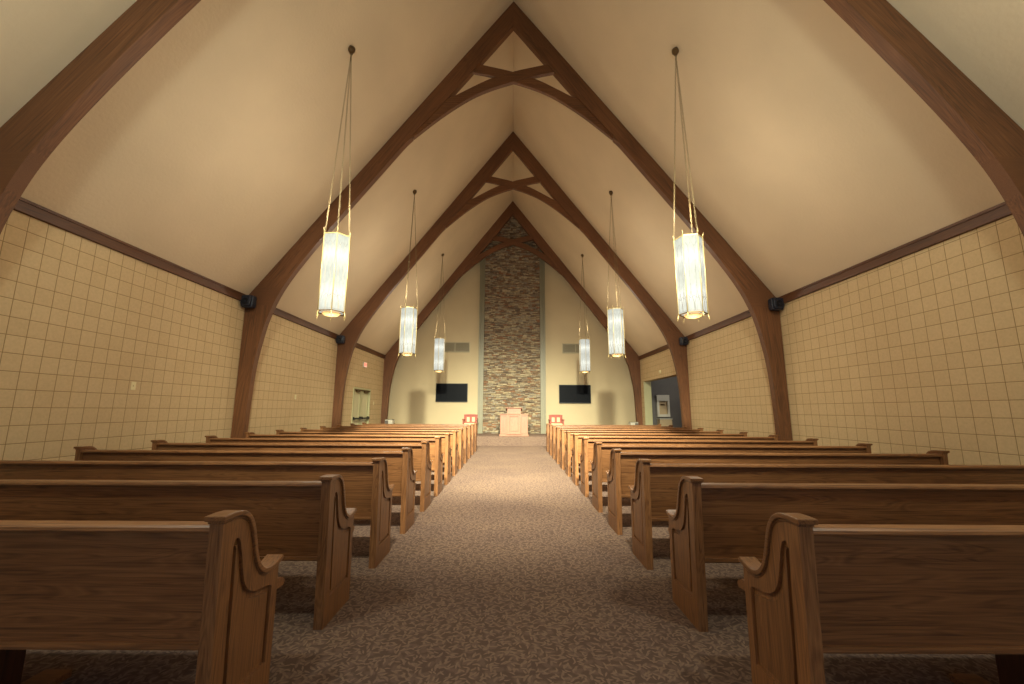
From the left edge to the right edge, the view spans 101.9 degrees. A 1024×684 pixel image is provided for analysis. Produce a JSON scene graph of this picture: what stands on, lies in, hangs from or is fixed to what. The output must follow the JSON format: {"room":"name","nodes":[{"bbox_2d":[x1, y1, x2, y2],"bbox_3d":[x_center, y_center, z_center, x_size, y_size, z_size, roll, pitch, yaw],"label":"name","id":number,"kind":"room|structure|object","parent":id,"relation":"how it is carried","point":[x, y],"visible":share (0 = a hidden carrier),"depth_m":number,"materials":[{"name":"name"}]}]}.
{"room":"house of worship","nodes":[
{"label":"house of worship","id":0,"kind":"room"},
{"bbox_2d":[0,210,383,460],"bbox_3d":[-5.813,0.613,7.049,0.280,3.745,23.120,0,-9,0],"label":"wall","id":1,"kind":"structure","parent":0,"point":[82,320],"depth_m":6.08,"materials":[{"name":"beige tile"}]},
{"bbox_2d":[130,382,135,389],"bbox_3d":[-5.664,0.656,6.211,0.018,0.120,0.080,0,-9,0],"label":"light switch","id":2,"kind":"object","parent":1,"relation":"attached to","point":[133,384],"visible":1,"depth_m":6.20,"materials":[{"name":"beige plastic"}]},
{"bbox_2d":[13,197,385,358],"bbox_3d":[-5.632,-1.175,7.170,0.065,0.155,22.780,0,-9,0],"label":"trim","id":3,"kind":"structure","parent":1,"relation":"attached to","point":[24,206],"depth_m":6.18,"materials":[{"name":"brown wood"}]},
{"bbox_2d":[351,387,370,424],"bbox_3d":[-5.718,2.814,15.565,0.332,2.155,1.800,0,-9,0],"label":"door","id":4,"kind":"structure","parent":1,"relation":"in","point":[361,396],"depth_m":15.64,"materials":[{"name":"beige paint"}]},
{"bbox_2d":[21,446,999,683],"bbox_3d":[-0.012,2.538,6.738,11.340,0.100,23.120,0,-9,0],"label":"floor","id":5,"kind":"structure","parent":0,"point":[509,574],"depth_m":2.79,"materials":[{"name":"brown carpet"}]},
{"bbox_2d":[0,510,284,683],"bbox_3d":[-3.076,1.215,1.947,3.808,0.932,0.670,0,-9,0],"label":"pew","id":6,"kind":"object","parent":5,"relation":"on","point":[205,587],"visible":1,"depth_m":1.72,"materials":[{"name":"brown wood"}]},
{"bbox_2d":[0,474,356,629],"bbox_3d":[-3.077,1.380,2.953,3.808,0.932,0.670,0,-9,0],"label":"pew","id":7,"kind":"object","parent":5,"relation":"on","point":[296,520],"visible":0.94,"depth_m":2.73,"materials":[{"name":"brown wood"}]},
{"bbox_2d":[0,457,394,568],"bbox_3d":[-3.077,1.545,3.960,3.808,0.932,0.670,0,-9,0],"label":"pew","id":8,"kind":"object","parent":5,"relation":"on","point":[368,489],"visible":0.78,"depth_m":3.74,"materials":[{"name":"brown wood"}]},
{"bbox_2d":[73,446,416,533],"bbox_3d":[-3.078,1.710,4.967,3.808,0.932,0.670,0,-9,0],"label":"pew","id":9,"kind":"object","parent":5,"relation":"on","point":[401,472],"visible":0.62,"depth_m":4.75,"materials":[{"name":"brown wood"}]},
{"bbox_2d":[151,440,432,511],"bbox_3d":[-3.079,1.875,5.973,3.808,0.932,0.670,0,-9,0],"label":"pew","id":10,"kind":"object","parent":5,"relation":"on","point":[422,463],"visible":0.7,"depth_m":5.75,"materials":[{"name":"brown wood"}]},
{"bbox_2d":[205,435,443,495],"bbox_3d":[-3.080,2.040,6.980,3.808,0.932,0.670,0,-9,0],"label":"pew","id":11,"kind":"object","parent":5,"relation":"on","point":[436,454],"visible":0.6,"depth_m":6.76,"materials":[{"name":"brown wood"}]},
{"bbox_2d":[245,432,451,484],"bbox_3d":[-3.081,2.205,7.986,3.808,0.932,0.670,0,-9,0],"label":"pew","id":12,"kind":"object","parent":5,"relation":"on","point":[446,439],"visible":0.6,"depth_m":7.76,"materials":[{"name":"brown wood"}]},
{"bbox_2d":[275,430,458,475],"bbox_3d":[-3.081,2.370,8.993,3.808,0.932,0.670,0,-9,0],"label":"pew","id":13,"kind":"object","parent":5,"relation":"on","point":[454,436],"visible":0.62,"depth_m":8.76,"materials":[{"name":"brown wood"}]},
{"bbox_2d":[300,428,463,468],"bbox_3d":[-3.082,2.535,9.999,3.808,0.932,0.670,0,-9,0],"label":"pew","id":14,"kind":"object","parent":5,"relation":"on","point":[460,431],"visible":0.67,"depth_m":9.77,"materials":[{"name":"brown wood"}]},
{"bbox_2d":[320,426,467,463],"bbox_3d":[-3.083,2.700,11.006,3.808,0.932,0.670,0,-9,0],"label":"pew","id":15,"kind":"object","parent":5,"relation":"on","point":[465,431],"visible":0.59,"depth_m":10.77,"materials":[{"name":"brown wood"}]},
{"bbox_2d":[337,425,471,458],"bbox_3d":[-3.084,2.865,12.013,3.808,0.932,0.670,0,-9,0],"label":"pew","id":16,"kind":"object","parent":5,"relation":"on","point":[338,426],"visible":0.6,"depth_m":11.78,"materials":[{"name":"brown wood"}]},
{"bbox_2d":[350,423,474,454],"bbox_3d":[-3.085,3.029,13.019,3.808,0.932,0.670,0,-9,0],"label":"pew","id":17,"kind":"object","parent":5,"relation":"on","point":[351,424],"visible":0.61,"depth_m":12.78,"materials":[{"name":"brown wood"}]},
{"bbox_2d":[362,422,477,451],"bbox_3d":[-3.085,3.194,14.026,3.808,0.932,0.670,0,-9,0],"label":"pew","id":18,"kind":"object","parent":5,"relation":"on","point":[363,423],"visible":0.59,"depth_m":13.78,"materials":[{"name":"brown wood"}]},
{"bbox_2d":[230,2,792,440],"bbox_3d":[0.013,-2.740,9.204,11.334,11.115,0.140,0,-9,0],"label":"arch","id":19,"kind":"object","parent":5,"relation":"on","point":[443,100],"visible":0.91,"depth_m":9.26,"materials":[{"name":"brown wood"}]},
{"bbox_2d":[240,295,256,308],"bbox_3d":[-5.526,-0.846,8.697,0.250,0.261,0.231,0,-9,0],"label":"loudspeaker","id":20,"kind":"object","parent":19,"relation":"attached to","point":[247,301],"visible":1,"depth_m":8.61,"materials":[{"name":"black plastic"}]},
{"bbox_2d":[768,298,783,310],"bbox_3d":[5.534,-0.793,8.697,0.250,0.261,0.231,0,-9,0],"label":"loudspeaker","id":21,"kind":"object","parent":19,"relation":"attached to","point":[774,304],"visible":1,"depth_m":8.61,"materials":[{"name":"black plastic"}]},
{"bbox_2d":[331,132,691,428],"bbox_3d":[0.009,-1.974,13.882,11.334,11.115,0.140,0,-9,0],"label":"arch","id":22,"kind":"object","parent":5,"relation":"on","point":[560,202],"visible":0.96,"depth_m":13.97,"materials":[{"name":"brown wood"}]},
{"bbox_2d":[336,335,344,343],"bbox_3d":[-5.530,-0.080,13.374,0.250,0.261,0.231,0,-9,0],"label":"loudspeaker","id":23,"kind":"object","parent":22,"relation":"attached to","point":[340,339],"visible":1,"depth_m":13.29,"materials":[{"name":"black plastic"}]},
{"bbox_2d":[679,337,687,345],"bbox_3d":[5.530,-0.027,13.374,0.250,0.261,0.231,0,-9,0],"label":"loudspeaker","id":24,"kind":"object","parent":22,"relation":"attached to","point":[683,341],"visible":1,"depth_m":13.29,"materials":[{"name":"black plastic"}]},
{"bbox_2d":[0,0,1023,236],"bbox_3d":[0.017,-3.502,4.556,11.334,11.115,0.140,0,-9,0],"label":"arch","id":25,"kind":"object","parent":5,"relation":"on","point":[30,136],"visible":1,"depth_m":4.36,"materials":[{"name":"brown wood"}]},
{"bbox_2d":[381,201,642,424],"bbox_3d":[0.006,-1.170,18.786,11.334,11.115,0.140,0,-9,0],"label":"arch","id":26,"kind":"object","parent":5,"relation":"on","point":[475,256],"visible":0.87,"depth_m":18.99,"materials":[{"name":"brown wood"}]},
{"bbox_2d":[477,433,555,445],"bbox_3d":[-0.019,4.010,17.112,11.340,0.350,2.170,0,-9,0],"label":"platform","id":27,"kind":"object","parent":5,"relation":"on","point":[483,439],"depth_m":16.04,"materials":[{"name":"beige carpet"}]},
{"bbox_2d":[385,419,394,423],"bbox_3d":[-5.187,3.572,17.545,0.330,0.605,0.319,0,-9,0],"label":"floor speaker","id":28,"kind":"object","parent":27,"relation":"on","point":[387,421],"visible":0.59,"depth_m":17.44,"materials":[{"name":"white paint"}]},
{"bbox_2d":[462,414,477,423],"bbox_3d":[-1.757,3.448,17.385,0.630,0.830,0.530,0,-9,0],"label":"chair","id":29,"kind":"object","parent":27,"relation":"on","point":[468,418],"visible":0.72,"depth_m":17.63,"materials":[{"name":"red wood"}]},
{"bbox_2d":[499,408,528,435],"bbox_3d":[0.075,3.176,16.534,1.150,1.109,0.600,0,-9,0],"label":"pulpit","id":30,"kind":"object","parent":27,"relation":"on","point":[513,423],"visible":1,"depth_m":16.29,"materials":[{"name":"beige wood"}]},
{"bbox_2d":[548,415,564,424],"bbox_3d":[1.853,3.466,17.385,0.630,0.830,0.530,0,-9,0],"label":"chair","id":31,"kind":"object","parent":27,"relation":"on","point":[553,419],"visible":0.75,"depth_m":17.62,"materials":[{"name":"red wood"}]},
{"bbox_2d":[546,423,661,451],"bbox_3d":[3.055,3.224,14.026,3.808,0.932,0.670,0,-9,0],"label":"pew","id":32,"kind":"object","parent":5,"relation":"on","point":[547,424],"visible":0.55,"depth_m":13.78,"materials":[{"name":"brown wood"}]},
{"bbox_2d":[548,424,672,455],"bbox_3d":[3.055,3.059,13.019,3.808,0.932,0.670,0,-9,0],"label":"pew","id":33,"kind":"object","parent":5,"relation":"on","point":[550,425],"visible":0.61,"depth_m":12.78,"materials":[{"name":"brown wood"}]},
{"bbox_2d":[551,426,686,458],"bbox_3d":[3.056,2.894,12.013,3.808,0.932,0.670,0,-9,0],"label":"pew","id":34,"kind":"object","parent":5,"relation":"on","point":[553,436],"visible":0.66,"depth_m":11.77,"materials":[{"name":"brown wood"}]},
{"bbox_2d":[555,427,703,463],"bbox_3d":[3.057,2.729,11.006,3.808,0.932,0.670,0,-9,0],"label":"pew","id":35,"kind":"object","parent":5,"relation":"on","point":[557,439],"visible":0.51,"depth_m":10.77,"materials":[{"name":"brown wood"}]},
{"bbox_2d":[559,429,722,469],"bbox_3d":[3.058,2.564,9.999,3.808,0.932,0.670,0,-9,0],"label":"pew","id":36,"kind":"object","parent":5,"relation":"on","point":[562,441],"visible":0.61,"depth_m":9.76,"materials":[{"name":"brown wood"}]},
{"bbox_2d":[564,431,747,476],"bbox_3d":[3.058,2.399,8.993,3.808,0.932,0.670,0,-9,0],"label":"pew","id":37,"kind":"object","parent":5,"relation":"on","point":[569,436],"visible":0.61,"depth_m":8.76,"materials":[{"name":"brown wood"}]},
{"bbox_2d":[571,434,778,485],"bbox_3d":[3.059,2.234,7.986,3.808,0.932,0.670,0,-9,0],"label":"pew","id":38,"kind":"object","parent":5,"relation":"on","point":[576,444],"visible":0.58,"depth_m":7.77,"materials":[{"name":"brown wood"}]},
{"bbox_2d":[579,437,818,496],"bbox_3d":[3.060,2.069,6.980,3.808,0.932,0.670,0,-9,0],"label":"pew","id":39,"kind":"object","parent":5,"relation":"on","point":[586,455],"visible":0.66,"depth_m":6.76,"materials":[{"name":"brown wood"}]},
{"bbox_2d":[590,442,872,512],"bbox_3d":[3.061,1.904,5.973,3.808,0.932,0.670,0,-9,0],"label":"pew","id":40,"kind":"object","parent":5,"relation":"on","point":[600,464],"visible":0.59,"depth_m":5.75,"materials":[{"name":"brown wood"}]},
{"bbox_2d":[606,448,949,534],"bbox_3d":[3.062,1.740,4.967,3.808,0.932,0.670,0,-9,0],"label":"pew","id":41,"kind":"object","parent":5,"relation":"on","point":[621,473],"visible":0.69,"depth_m":4.75,"materials":[{"name":"brown wood"}]},
{"bbox_2d":[628,459,1023,569],"bbox_3d":[3.062,1.575,3.960,3.808,0.932,0.670,0,-9,0],"label":"pew","id":42,"kind":"object","parent":5,"relation":"on","point":[654,491],"visible":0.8,"depth_m":3.74,"materials":[{"name":"brown wood"}]},
{"bbox_2d":[666,476,1023,631],"bbox_3d":[3.063,1.410,2.953,3.808,0.932,0.670,0,-9,0],"label":"pew","id":43,"kind":"object","parent":5,"relation":"on","point":[710,522],"visible":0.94,"depth_m":2.73,"materials":[{"name":"brown wood"}]},
{"bbox_2d":[737,513,1023,683],"bbox_3d":[3.064,1.245,1.947,3.808,0.932,0.670,0,-9,0],"label":"pew","id":44,"kind":"object","parent":5,"relation":"on","point":[816,590],"visible":1,"depth_m":1.72,"materials":[{"name":"brown wood"}]},
{"bbox_2d":[0,0,1023,355],"bbox_3d":[0.023,-4.746,8.033,11.840,7.935,23.320,0,-9,0],"label":"ceiling","id":45,"kind":"structure","parent":0,"point":[213,155],"depth_m":7.03,"materials":[{"name":"paint"}]},
{"bbox_2d":[316,45,354,321],"bbox_3d":[-2.767,-2.696,6.742,0.408,4.756,0.470,4,-10,-24],"label":"pendant lantern","id":46,"kind":"object","parent":45,"relation":"hanging from","point":[336,245],"visible":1,"depth_m":6.35,"materials":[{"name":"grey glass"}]},
{"bbox_2d":[398,190,417,356],"bbox_3d":[-2.771,-1.937,11.371,0.408,4.756,0.470,-2,-10,12],"label":"pendant lantern","id":47,"kind":"object","parent":45,"relation":"hanging from","point":[408,317],"visible":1,"depth_m":10.99,"materials":[{"name":"white glass"}]},
{"bbox_2d":[433,253,445,373],"bbox_3d":[-2.775,-1.156,16.137,0.408,4.756,0.470,0,-9,-1],"label":"pendant lantern","id":48,"kind":"object","parent":45,"relation":"hanging from","point":[439,343],"visible":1,"depth_m":15.74,"materials":[{"name":"white glass"}]},
{"bbox_2d":[579,254,590,373],"bbox_3d":[2.785,-1.130,16.137,0.408,4.756,0.470,1,-9,-2],"label":"pendant lantern","id":49,"kind":"object","parent":45,"relation":"hanging from","point":[584,344],"visible":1,"depth_m":15.74,"materials":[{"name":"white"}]},
{"bbox_2d":[607,191,625,358],"bbox_3d":[2.789,-1.911,11.371,0.408,4.756,0.470,5,-11,-28],"label":"pendant lantern","id":50,"kind":"object","parent":45,"relation":"hanging from","point":[615,316],"visible":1,"depth_m":10.99,"materials":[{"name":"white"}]},
{"bbox_2d":[672,47,709,323],"bbox_3d":[2.793,-2.669,6.742,0.408,4.756,0.470,3,-10,-16],"label":"pendant lantern","id":51,"kind":"object","parent":45,"relation":"hanging from","point":[691,286],"visible":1,"depth_m":6.37,"materials":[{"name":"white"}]},
{"bbox_2d":[388,258,635,424],"bbox_3d":[0.005,-1.110,19.152,11.340,11.115,0.200,0,-9,0],"label":"wall","id":52,"kind":"structure","parent":0,"point":[412,397],"depth_m":18.68,"materials":[{"name":"beige paint"}]},
{"bbox_2d":[435,383,467,401],"bbox_3d":[-2.681,2.250,18.451,1.410,0.810,0.090,0,-9,0],"label":"television","id":53,"kind":"object","parent":52,"relation":"attached to","point":[445,392],"visible":1,"depth_m":18.42,"materials":[{"name":"black plastic"}]},
{"bbox_2d":[445,342,469,351],"bbox_3d":[-2.586,0.237,18.808,1.350,0.470,0.034,0,-9,0],"label":"air vent","id":54,"kind":"object","parent":52,"relation":"in","point":[449,346],"visible":0.71,"depth_m":18.81,"materials":[{"name":"beige metal"}]},
{"bbox_2d":[477,216,545,433],"bbox_3d":[0.006,-1.297,18.999,3.010,10.735,0.159,0,-9,0],"label":"stone panel","id":55,"kind":"object","parent":52,"relation":"attached to","point":[512,348],"visible":0.89,"depth_m":18.82,"materials":[{"name":"brown stone"}]},
{"bbox_2d":[562,343,578,352],"bbox_3d":[2.884,0.293,18.803,1.230,0.450,0.034,0,-9,0],"label":"air vent","id":56,"kind":"object","parent":52,"relation":"in","point":[566,347],"visible":0.68,"depth_m":18.80,"materials":[{"name":"beige metal"}]},
{"bbox_2d":[559,385,590,402],"bbox_3d":[2.789,2.311,18.445,1.410,0.810,0.090,0,-9,0],"label":"television","id":57,"kind":"object","parent":52,"relation":"attached to","point":[567,393],"visible":1,"depth_m":18.41,"materials":[{"name":"black plastic"}]},
{"bbox_2d":[651,376,681,427],"bbox_3d":[7.711,3.006,19.375,3.550,3.135,0.200,0,-9,0],"label":"wall","id":58,"kind":"structure","parent":0,"point":[667,386],"depth_m":19.35,"materials":[{"name":"grey paint"}]},
{"bbox_2d":[656,395,669,416],"bbox_3d":[6.986,2.958,19.208,0.580,1.000,0.139,0,-9,0],"label":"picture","id":59,"kind":"object","parent":58,"relation":"attached to","point":[662,401],"visible":1,"depth_m":19.20,"materials":[{"name":"white paper"}]},
{"bbox_2d":[640,215,1023,464],"bbox_3d":[5.807,0.669,7.049,0.280,3.745,23.120,0,-9,0],"label":"wall","id":60,"kind":"structure","parent":0,"point":[922,351],"depth_m":6.06,"materials":[{"name":"beige tile"}]},
{"bbox_2d":[643,381,652,424],"bbox_3d":[5.800,2.982,17.639,0.312,2.604,0.029,0,-9,0],"label":"trim","id":61,"kind":"structure","parent":60,"relation":"attached to","point":[647,384],"depth_m":17.69,"materials":[{"name":"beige paint"}]},
{"bbox_2d":[638,202,1011,359],"bbox_3d":[5.643,-1.121,7.170,0.065,0.155,22.780,0,-9,0],"label":"trim","id":62,"kind":"structure","parent":60,"relation":"attached to","point":[997,212],"depth_m":6.19,"materials":[{"name":"brown wood"}]},
{"bbox_3d":[7.566,4.061,15.807,3.830,0.099,7.300,0,-9,0],"label":"floor","id":63,"kind":"structure","parent":0,"visible":0},
{"bbox_2d":[657,418,671,425],"bbox_3d":[6.981,4.004,18.915,0.600,1.010,0.379,0,-9,0],"label":"base cabinet","id":64,"kind":"object","parent":63,"relation":"on","point":[665,422],"visible":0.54,"depth_m":18.82,"materials":[{"name":"beige paint"}]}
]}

